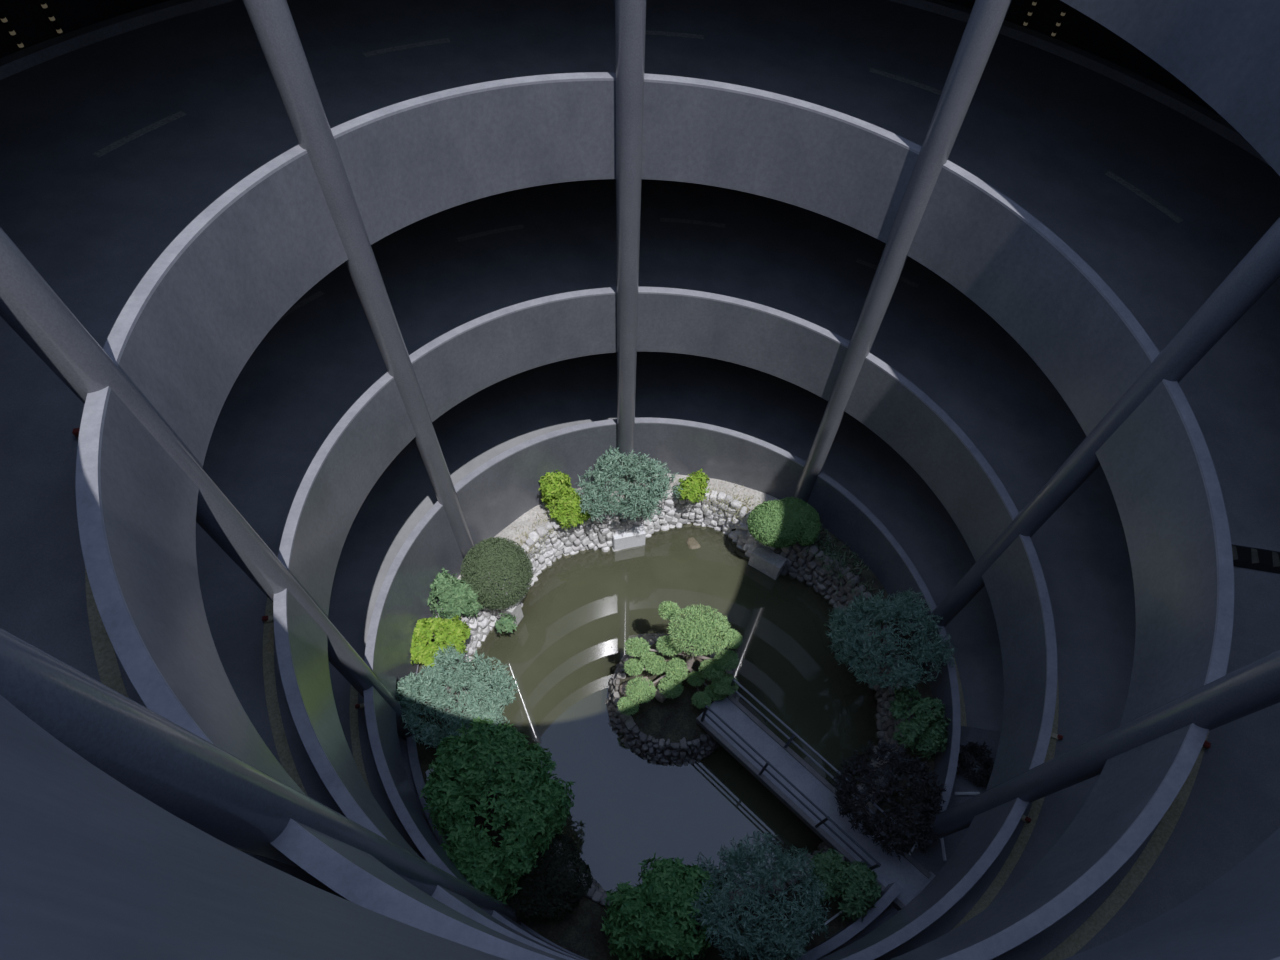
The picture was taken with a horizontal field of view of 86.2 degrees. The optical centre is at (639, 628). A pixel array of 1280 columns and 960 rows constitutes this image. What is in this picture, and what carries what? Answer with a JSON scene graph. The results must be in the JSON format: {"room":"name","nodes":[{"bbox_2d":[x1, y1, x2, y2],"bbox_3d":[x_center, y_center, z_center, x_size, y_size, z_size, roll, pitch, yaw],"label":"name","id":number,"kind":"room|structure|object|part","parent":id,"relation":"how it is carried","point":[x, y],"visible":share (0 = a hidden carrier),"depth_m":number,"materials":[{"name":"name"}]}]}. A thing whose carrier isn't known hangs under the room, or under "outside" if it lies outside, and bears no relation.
{"room":"parking garage","nodes":[
{"label":"parking garage","id":0,"kind":"room"},
{"bbox_2d":[0,0,1222,117],"bbox_3d":[0.920,-1.620,8.866,25.085,13.200,25.100,3,64,0],"label":"wall","id":1,"kind":"structure","parent":0,"point":[28,19],"depth_m":12.24,"materials":[{"name":"grey concrete"}]},
{"bbox_2d":[0,0,1279,959],"bbox_3d":[0.945,-2.043,8.012,24.600,3.805,24.600,3,64,0],"label":"ramp","id":2,"kind":"structure","parent":0,"point":[117,133],"depth_m":10.16,"materials":[{"name":"concrete"}]},
{"bbox_2d":[0,10,24,49],"bbox_3d":[-9.093,-8.642,9.896,0.070,0.620,0.070,3,64,0],"label":"delineator post","id":3,"kind":"object","parent":2,"relation":"on","point":[4,20],"visible":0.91,"depth_m":9.88,"materials":[{"name":"black rubber"}]},
{"bbox_2d":[38,0,63,35],"bbox_3d":[-8.739,-9.074,10.150,0.070,0.620,0.070,3,64,0],"label":"delineator post","id":4,"kind":"object","parent":2,"relation":"on","point":[42,2],"visible":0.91,"depth_m":10.14,"materials":[{"name":"black rubber"}]},
{"bbox_2d":[72,428,79,435],"bbox_3d":[-5.293,-1.866,6.520,0.175,0.080,0.080,-6,64,-5],"label":"marker","id":5,"kind":"object","parent":2,"relation":"on","point":[75,431],"visible":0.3,"depth_m":6.48,"materials":[{"name":"red plastic"}]},
{"bbox_2d":[1023,0,1037,27],"bbox_3d":[7.197,-11.354,12.610,0.070,0.620,0.070,3,64,0],"label":"delineator post","id":6,"kind":"object","parent":2,"relation":"on","point":[1030,12],"visible":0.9,"depth_m":12.61,"materials":[{"name":"black rubber"}]},
{"bbox_2d":[1051,4,1068,37],"bbox_3d":[7.661,-11.074,12.511,0.070,0.620,0.070,3,64,0],"label":"delineator post","id":7,"kind":"object","parent":2,"relation":"on","point":[1066,6],"visible":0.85,"depth_m":12.47,"materials":[{"name":"black rubber"}]},
{"bbox_2d":[1202,740,1210,748],"bbox_3d":[6.182,1.260,7.545,0.175,0.080,0.080,29,66,12],"label":"marker","id":8,"kind":"object","parent":2,"relation":"on","point":[1206,744],"visible":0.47,"depth_m":7.50,"materials":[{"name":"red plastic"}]},
{"bbox_2d":[1231,544,1279,572],"bbox_3d":[8.307,-0.751,8.388,2.300,0.046,0.340,10,64,3],"label":"bump","id":9,"kind":"object","parent":2,"relation":"on","point":[1243,556],"visible":0.78,"depth_m":8.39,"materials":[{"name":"black rubber"}]},
{"bbox_2d":[0,0,1279,959],"bbox_3d":[1.060,-3.976,4.107,11.206,5.924,11.434,3,64,0],"label":"wall","id":10,"kind":"structure","parent":0,"point":[91,868],"depth_m":1.12,"materials":[{"name":"paint"}]},
{"bbox_2d":[76,72,1233,959],"bbox_3d":[0.959,-2.287,7.519,11.206,4.905,11.434,3,64,0],"label":"wall","id":11,"kind":"structure","parent":0,"point":[189,328],"depth_m":7.97,"materials":[{"name":"grey paint"}]},
{"bbox_2d":[407,639,902,959],"bbox_3d":[-1.023,3.875,13.005,10.951,0.807,4.182,29,66,12],"label":"wall","id":12,"kind":"structure","parent":0,"point":[892,890],"depth_m":12.24,"materials":[{"name":"grey paint"}]},
{"bbox_2d":[364,418,960,959],"bbox_3d":[0.789,0.587,13.324,11.206,4.103,11.433,3,64,0],"label":"wall","id":13,"kind":"structure","parent":0,"point":[491,497],"depth_m":14.86,"materials":[{"name":"grey paint"}]},
{"bbox_2d":[273,287,1057,959],"bbox_3d":[0.869,-0.761,10.601,11.206,4.625,11.434,3,64,0],"label":"wall","id":14,"kind":"structure","parent":0,"point":[484,351],"depth_m":11.35,"materials":[{"name":"grey paint"}]},
{"bbox_2d":[196,179,1135,959],"bbox_3d":[0.858,-0.579,10.969,24.600,3.805,24.600,3,64,0],"label":"ramp","id":15,"kind":"structure","parent":0,"point":[443,271],"depth_m":13.05,"materials":[{"name":"concrete"}]},
{"bbox_2d":[262,615,273,621],"bbox_3d":[-5.047,-0.136,9.321,0.175,0.080,0.080,-9,64,-6],"label":"marker","id":16,"kind":"object","parent":15,"relation":"on","point":[264,618],"visible":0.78,"depth_m":9.30,"materials":[{"name":"red plastic"}]},
{"bbox_2d":[1021,815,1030,822],"bbox_3d":[5.862,2.893,10.437,0.175,0.080,0.080,31,67,13],"label":"marker","id":17,"kind":"object","parent":15,"relation":"on","point":[1024,818],"visible":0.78,"depth_m":10.41,"materials":[{"name":"red plastic"}]},
{"bbox_2d":[1050,733,1062,739],"bbox_3d":[6.631,1.721,10.899,0.175,0.080,0.080,19,65,7],"label":"marker","id":18,"kind":"object","parent":15,"relation":"on","point":[1053,735],"visible":0.87,"depth_m":10.88,"materials":[{"name":"red plastic"}]},
{"bbox_2d":[328,351,1003,861],"bbox_3d":[-0.244,-0.417,14.105,24.598,3.026,21.367,-36,70,-17],"label":"ramp","id":19,"kind":"structure","parent":0,"point":[517,409],"depth_m":16.19,"materials":[{"name":"concrete"}]},
{"bbox_2d":[355,703,364,708],"bbox_3d":[-4.997,1.387,12.242,0.175,0.080,0.080,-10,64,-6],"label":"marker","id":20,"kind":"object","parent":19,"relation":"on","point":[359,706],"visible":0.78,"depth_m":12.22,"materials":[{"name":"red plastic"}]},
{"bbox_2d":[468,524,878,893],"bbox_3d":[0.780,1.635,15.913,9.495,0.680,9.177,35,68,15],"label":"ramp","id":21,"kind":"structure","parent":0,"point":[528,593],"depth_m":16.02,"materials":[{"name":"grey concrete"}]},
{"bbox_2d":[605,635,739,766],"bbox_3d":[0.739,1.575,15.332,3.032,1.571,3.067,7,64,2],"label":"island","id":22,"kind":"object","parent":21,"relation":"on","point":[668,732],"visible":0.51,"depth_m":14.50,"materials":[{"name":"grey stone"}]},
{"bbox_2d":[619,682,633,696],"bbox_3d":[-0.264,1.283,14.606,0.382,0.222,0.288,-24,67,-13],"label":"rock","id":23,"kind":"object","parent":22,"relation":"on","point":[622,689],"visible":0.51,"depth_m":14.52,"materials":[{"name":"grey stone"}]},
{"bbox_2d":[654,687,668,702],"bbox_3d":[0.437,1.398,14.410,0.304,0.241,0.291,26,66,11],"label":"rock","id":24,"kind":"object","parent":22,"relation":"on","point":[661,698],"visible":0.62,"depth_m":14.31,"materials":[{"name":"grey stone"}]},
{"bbox_2d":[617,600,742,714],"bbox_3d":[0.753,0.560,13.966,2.592,2.212,2.043,-4,64,-4],"label":"pruned pine","id":25,"kind":"object","parent":22,"relation":"on","point":[697,631],"visible":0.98,"depth_m":13.81,"materials":[{"name":"green plant"}]},
{"bbox_2d":[473,528,875,894],"bbox_3d":[0.727,1.383,15.522,9.638,0.001,9.390,3,64,0],"label":"pond water","id":26,"kind":"object","parent":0,"point":[577,621],"visible":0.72,"depth_m":15.51,"materials":[{"name":"green liquid"}]},
{"bbox_2d":[687,537,700,548],"bbox_3d":[1.334,-2.103,17.360,0.304,0.273,0.410,-21,66,-11],"label":"boulder","id":27,"kind":"object","parent":26,"relation":"in","point":[692,543],"visible":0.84,"depth_m":17.23,"materials":[{"name":"beige stone"}]},
{"bbox_2d":[415,473,935,959],"bbox_3d":[0.754,1.175,14.510,10.946,0.148,11.174,3,64,0],"label":"planting bed","id":28,"kind":"object","parent":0,"point":[580,933],"visible":0.27,"depth_m":13.07,"materials":[{"name":"soil"}]},
{"bbox_2d":[426,767,433,779],"bbox_3d":[-4.063,2.878,13.439,0.264,0.168,0.297,-11,65,-7],"label":"stone","id":29,"kind":"object","parent":28,"relation":"on","point":[427,771],"visible":0.3,"depth_m":13.40,"materials":[{"name":"grey stone"}]},
{"bbox_2d":[410,614,470,668],"bbox_3d":[-4.216,0.327,14.313,1.491,1.060,1.232,-30,68,-15],"label":"leafy shrub","id":30,"kind":"object","parent":28,"relation":"on","point":[447,631],"visible":0.79,"depth_m":14.02,"materials":[{"name":"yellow plant"}]},
{"bbox_2d":[428,568,483,620],"bbox_3d":[-3.976,-0.631,14.768,1.252,1.104,1.193,3,64,0],"label":"leafy shrub","id":31,"kind":"object","parent":28,"relation":"on","point":[449,589],"visible":0.94,"depth_m":14.47,"materials":[{"name":"green plant"}]},
{"bbox_2d":[396,642,517,750],"bbox_3d":[-3.559,1.475,13.382,2.454,1.758,2.216,3,64,0],"label":"feathery shrub","id":32,"kind":"object","parent":28,"relation":"on","point":[435,673],"visible":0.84,"depth_m":12.99,"materials":[{"name":"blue plant"}]},
{"bbox_3d":[-3.680,1.472,13.730,1.068,1.129,0.524,-12,65,-8],"label":"stem","id":33,"kind":"part","parent":32,"relation":"part of","materials":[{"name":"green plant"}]},
{"bbox_2d":[419,716,574,904],"bbox_3d":[-2.463,3.289,12.175,2.574,2.397,3.070,3,64,0],"label":"leafy tree","id":34,"kind":"object","parent":28,"relation":"on","point":[527,802],"visible":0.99,"depth_m":11.40,"materials":[{"name":"green plant"}]},
{"bbox_3d":[-2.616,3.144,12.537,1.444,1.869,1.471,3,64,0],"label":"stem","id":35,"kind":"part","parent":34,"relation":"part of","materials":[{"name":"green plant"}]},
{"bbox_2d":[460,537,533,609],"bbox_3d":[-3.127,-1.262,14.916,1.619,1.449,1.648,-27,67,-14],"label":"clipped shrub","id":36,"kind":"object","parent":28,"relation":"on","point":[483,555],"visible":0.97,"depth_m":14.55,"materials":[{"name":"green plant"}]},
{"bbox_2d":[498,833,592,920],"bbox_3d":[-1.697,4.416,12.282,1.757,1.221,1.585,3,64,0],"label":"shrub","id":37,"kind":"object","parent":28,"relation":"on","point":[537,910],"visible":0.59,"depth_m":11.78,"materials":[{"name":"dark purple leaves"},{"name":"bark"}]},
{"bbox_3d":[-1.590,4.415,12.486,0.485,0.862,0.588,-4,64,-4],"label":"stem","id":38,"kind":"part","parent":37,"relation":"part of","materials":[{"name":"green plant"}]},
{"bbox_2d":[539,469,592,530],"bbox_3d":[-1.751,-2.976,15.949,1.022,1.188,1.407,-33,69,-16],"label":"leafy shrub","id":39,"kind":"object","parent":28,"relation":"on","point":[558,489],"visible":0.94,"depth_m":15.73,"materials":[{"name":"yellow plant"}]},
{"bbox_2d":[574,445,682,522],"bbox_3d":[-0.264,-3.252,15.777,2.490,1.833,1.927,1,64,-1],"label":"feathery shrub","id":40,"kind":"object","parent":28,"relation":"on","point":[643,473],"visible":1,"depth_m":15.38,"materials":[{"name":"blue plant"}]},
{"bbox_2d":[508,481,765,563],"bbox_3d":[0.017,-2.668,16.320,6.514,0.168,1.773,-8,64,-6],"label":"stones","id":41,"kind":"object","parent":28,"relation":"on","point":[734,497],"visible":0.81,"depth_m":16.44},
{"bbox_2d":[601,852,716,959],"bbox_3d":[0.302,4.849,11.742,2.029,1.908,1.936,3,64,0],"label":"leafy shrub","id":42,"kind":"object","parent":28,"relation":"on","point":[652,931],"visible":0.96,"depth_m":11.21,"materials":[{"name":"green plant"}]},
{"bbox_2d":[676,468,710,502],"bbox_3d":[1.236,-3.326,16.381,0.915,0.872,0.786,3,64,0],"label":"leafy shrub","id":43,"kind":"object","parent":28,"relation":"on","point":[695,485],"visible":0.99,"depth_m":16.17,"materials":[{"name":"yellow plant"}]},
{"bbox_2d":[688,830,830,959],"bbox_3d":[1.981,4.683,11.735,2.515,2.158,2.272,3,64,0],"label":"feathery shrub","id":44,"kind":"object","parent":28,"relation":"on","point":[759,938],"visible":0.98,"depth_m":11.13,"materials":[{"name":"blue plant"}]},
{"bbox_3d":[2.092,4.744,12.096,0.822,1.464,0.810,-26,67,-13],"label":"stem","id":45,"kind":"part","parent":44,"relation":"part of","materials":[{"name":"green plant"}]},
{"bbox_2d":[747,497,820,547],"bbox_3d":[3.330,-2.417,15.880,1.702,1.095,1.275,3,64,0],"label":"clipped shrub","id":46,"kind":"object","parent":28,"relation":"on","point":[806,520],"visible":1,"depth_m":15.54,"materials":[{"name":"green plant"}]},
{"bbox_2d":[812,910,843,933],"bbox_3d":[3.448,5.333,12.475,0.769,0.059,0.040,-29,68,-15],"label":"pipe","id":47,"kind":"object","parent":28,"relation":"on","point":[837,914],"visible":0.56,"depth_m":12.48,"materials":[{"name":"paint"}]},
{"bbox_2d":[796,523,878,602],"bbox_3d":[4.704,-1.634,15.917,1.572,0.219,2.751,-37,70,-18],"label":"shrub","id":48,"kind":"object","parent":28,"relation":"on","point":[834,556],"visible":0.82,"depth_m":15.95,"materials":[{"name":"green plant"}]},
{"bbox_2d":[806,847,881,921],"bbox_3d":[3.672,4.607,12.456,1.349,1.004,1.198,34,67,14],"label":"leafy shrub","id":49,"kind":"object","parent":28,"relation":"on","point":[850,884],"visible":0.94,"depth_m":12.16,"materials":[{"name":"green plant"}]},
{"bbox_2d":[832,736,946,861],"bbox_3d":[4.604,3.158,12.746,2.142,1.849,2.007,30,66,12],"label":"shrub","id":50,"kind":"object","parent":28,"relation":"on","point":[922,778],"visible":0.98,"depth_m":12.27,"materials":[{"name":"purple plant"}]},
{"bbox_3d":[4.586,3.053,13.116,1.044,1.278,0.468,-7,64,-5],"label":"stem","id":51,"kind":"part","parent":50,"relation":"part of","materials":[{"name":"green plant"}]},
{"bbox_2d":[824,588,957,689],"bbox_3d":[4.983,0.379,13.999,2.392,2.076,2.349,-32,69,-16],"label":"feathery shrub","id":52,"kind":"object","parent":28,"relation":"on","point":[905,603],"visible":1,"depth_m":13.44,"materials":[{"name":"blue plant"}]},
{"bbox_3d":[5.018,0.278,14.408,1.116,1.434,0.426,11,64,4],"label":"stem","id":53,"kind":"part","parent":52,"relation":"part of","materials":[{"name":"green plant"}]},
{"bbox_2d":[888,685,950,758],"bbox_3d":[5.554,1.893,13.762,1.258,1.166,1.557,3,64,0],"label":"leafy shrub","id":54,"kind":"object","parent":28,"relation":"on","point":[918,736],"visible":1,"depth_m":13.40,"materials":[{"name":"green plant"}]},
{"bbox_2d":[443,488,913,912],"bbox_3d":[1.010,2.080,14.953,11.627,1.817,11.875,35,68,15],"label":"rocks","id":55,"kind":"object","parent":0,"point":[589,536],"depth_m":16.40},
{"bbox_2d":[499,598,523,625],"bbox_3d":[-2.940,-0.388,15.678,0.340,0.750,0.340,26,66,11],"label":"concrete block","id":56,"kind":"object","parent":55,"relation":"in","point":[516,610],"visible":0.43,"depth_m":15.45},
{"bbox_2d":[495,613,517,633],"bbox_3d":[-2.986,-0.109,15.333,0.523,0.470,0.550,3,64,0],"label":"plant","id":57,"kind":"object","parent":56,"relation":"attached to","point":[507,622],"visible":1,"depth_m":15.19,"materials":[{"name":"green plant"}]},
{"bbox_2d":[613,524,645,550],"bbox_3d":[-0.285,-2.246,17.044,0.800,0.600,0.300,-12,65,-7],"label":"concrete block","id":58,"kind":"object","parent":55,"relation":"in","point":[636,537],"visible":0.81,"depth_m":16.84,"materials":[{"name":"white paint"}]},
{"bbox_2d":[748,546,786,579],"bbox_3d":[3.125,-1.640,16.799,0.800,0.560,0.360,33,67,14],"label":"concrete block","id":59,"kind":"object","parent":55,"relation":"in","point":[764,559],"visible":0.93,"depth_m":16.59,"materials":[{"name":"grey concrete"}]},
{"bbox_2d":[396,684,1000,959],"bbox_3d":[0.748,1.286,14.734,24.600,0.300,24.600,3,64,0],"label":"ground","id":60,"kind":"structure","parent":0,"point":[932,861],"depth_m":13.62,"materials":[{"name":"concrete"}]},
{"bbox_2d":[0,227,417,740],"bbox_3d":[-4.550,-0.655,8.418,0.392,12.860,0.392,3,64,0],"label":"column","id":61,"kind":"structure","parent":60,"relation":"on","point":[29,305],"depth_m":5.86,"materials":[{"name":"concrete"}]},
{"bbox_2d":[0,628,521,925],"bbox_3d":[-2.156,2.488,6.699,0.392,13.276,0.392,3,64,0],"label":"column","id":62,"kind":"structure","parent":60,"relation":"on","point":[193,779],"depth_m":2.78,"materials":[{"name":"concrete"}]},
{"bbox_2d":[243,0,473,566],"bbox_3d":[-3.753,-4.220,10.431,0.392,12.457,0.392,3,64,0],"label":"column","id":63,"kind":"structure","parent":60,"relation":"on","point":[273,24],"depth_m":8.44,"materials":[{"name":"concrete"}]},
{"bbox_2d":[615,0,645,481],"bbox_3d":[-0.211,-6.257,11.776,0.392,12.040,0.392,3,64,0],"label":"column","id":64,"kind":"structure","parent":60,"relation":"on","point":[630,15],"depth_m":10.54,"materials":[{"name":"concrete"}]},
{"bbox_2d":[696,678,931,909],"bbox_3d":[3.320,3.090,13.145,5.196,1.082,0.900,42,70,17],"label":"footbridge","id":65,"kind":"object","parent":60,"relation":"on","point":[771,761],"visible":0.71,"depth_m":13.39,"materials":[{"name":"paint"}]},
{"bbox_3d":[1.286,1.713,13.667,0.050,0.880,0.050,42,70,17],"label":"post","id":66,"kind":"part","parent":65,"relation":"part of","materials":[{"name":"metal"}]},
{"bbox_3d":[2.390,2.713,13.205,0.050,0.880,0.050,42,70,17],"label":"post","id":67,"kind":"part","parent":65,"relation":"part of","materials":[{"name":"metal"}]},
{"bbox_3d":[2.748,3.013,13.011,4.126,0.043,0.043,42,70,17],"label":"rail","id":68,"kind":"part","parent":65,"relation":"part of","materials":[{"name":"metal"}]},
{"bbox_3d":[2.955,2.212,13.470,0.050,0.880,0.050,42,70,17],"label":"post","id":69,"kind":"part","parent":65,"relation":"part of","materials":[{"name":"metal"}]},
{"bbox_3d":[2.757,2.845,12.670,4.126,0.043,0.043,42,70,17],"label":"rail","id":70,"kind":"part","parent":65,"relation":"part of","materials":[{"name":"metal"}]},
{"bbox_3d":[3.312,2.512,13.276,4.126,0.043,0.043,42,70,17],"label":"rail","id":71,"kind":"part","parent":65,"relation":"part of","materials":[{"name":"grey metal"}]},
{"bbox_3d":[3.322,2.343,12.935,4.126,0.043,0.043,42,70,17],"label":"rail","id":72,"kind":"part","parent":65,"relation":"part of","materials":[{"name":"grey metal"}]},
{"bbox_3d":[3.396,3.623,12.784,0.050,0.880,0.050,42,70,17],"label":"post","id":73,"kind":"part","parent":65,"relation":"part of","materials":[{"name":"metal"}]},
{"bbox_3d":[4.207,4.357,12.444,0.050,0.880,0.050,42,70,17],"label":"post","id":74,"kind":"part","parent":65,"relation":"part of","materials":[{"name":"metal"}]},
{"bbox_2d":[793,0,1011,501],"bbox_3d":[3.974,-5.375,11.694,0.392,11.625,0.392,3,64,0],"label":"column","id":75,"kind":"structure","parent":60,"relation":"on","point":[986,19],"depth_m":9.88,"materials":[{"name":"concrete"}]},
{"bbox_2d":[940,838,946,860],"bbox_3d":[5.851,4.254,13.202,0.059,0.059,0.430,3,64,0],"label":"bar","id":76,"kind":"object","parent":60,"relation":"on","point":[941,839],"visible":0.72,"depth_m":13.17,"materials":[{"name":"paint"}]},
{"bbox_2d":[954,792,979,795],"bbox_3d":[6.543,3.308,13.691,0.491,0.069,0.069,0,64,-2],"label":"bar","id":77,"kind":"object","parent":60,"relation":"on","point":[955,793],"visible":0.84,"depth_m":13.66,"materials":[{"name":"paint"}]},
{"bbox_2d":[957,741,993,785],"bbox_3d":[6.748,2.729,13.785,0.925,0.642,0.938,3,64,0],"label":"dry shrub","id":78,"kind":"object","parent":60,"relation":"on","point":[971,748],"visible":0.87,"depth_m":13.68,"materials":[{"name":"black plant"}]},
{"bbox_2d":[910,649,1279,840],"bbox_3d":[5.526,1.746,8.675,0.392,10.799,0.392,3,64,0],"label":"column","id":79,"kind":"structure","parent":60,"relation":"on","point":[1251,688],"depth_m":7.44,"materials":[{"name":"concrete"}]},
{"bbox_2d":[912,217,1279,643],"bbox_3d":[6.348,-2.118,10.380,0.392,11.215,0.392,3,64,0],"label":"column","id":80,"kind":"structure","parent":60,"relation":"on","point":[1259,269],"depth_m":8.38,"materials":[{"name":"concrete"}]},
{"bbox_2d":[897,872,934,912],"bbox_3d":[5.644,5.399,12.562,1.500,0.180,1.000,42,70,17],"label":"ramp","id":81,"kind":"structure","parent":0,"point":[931,873],"depth_m":12.78,"materials":[{"name":"grey concrete"}]}
]}

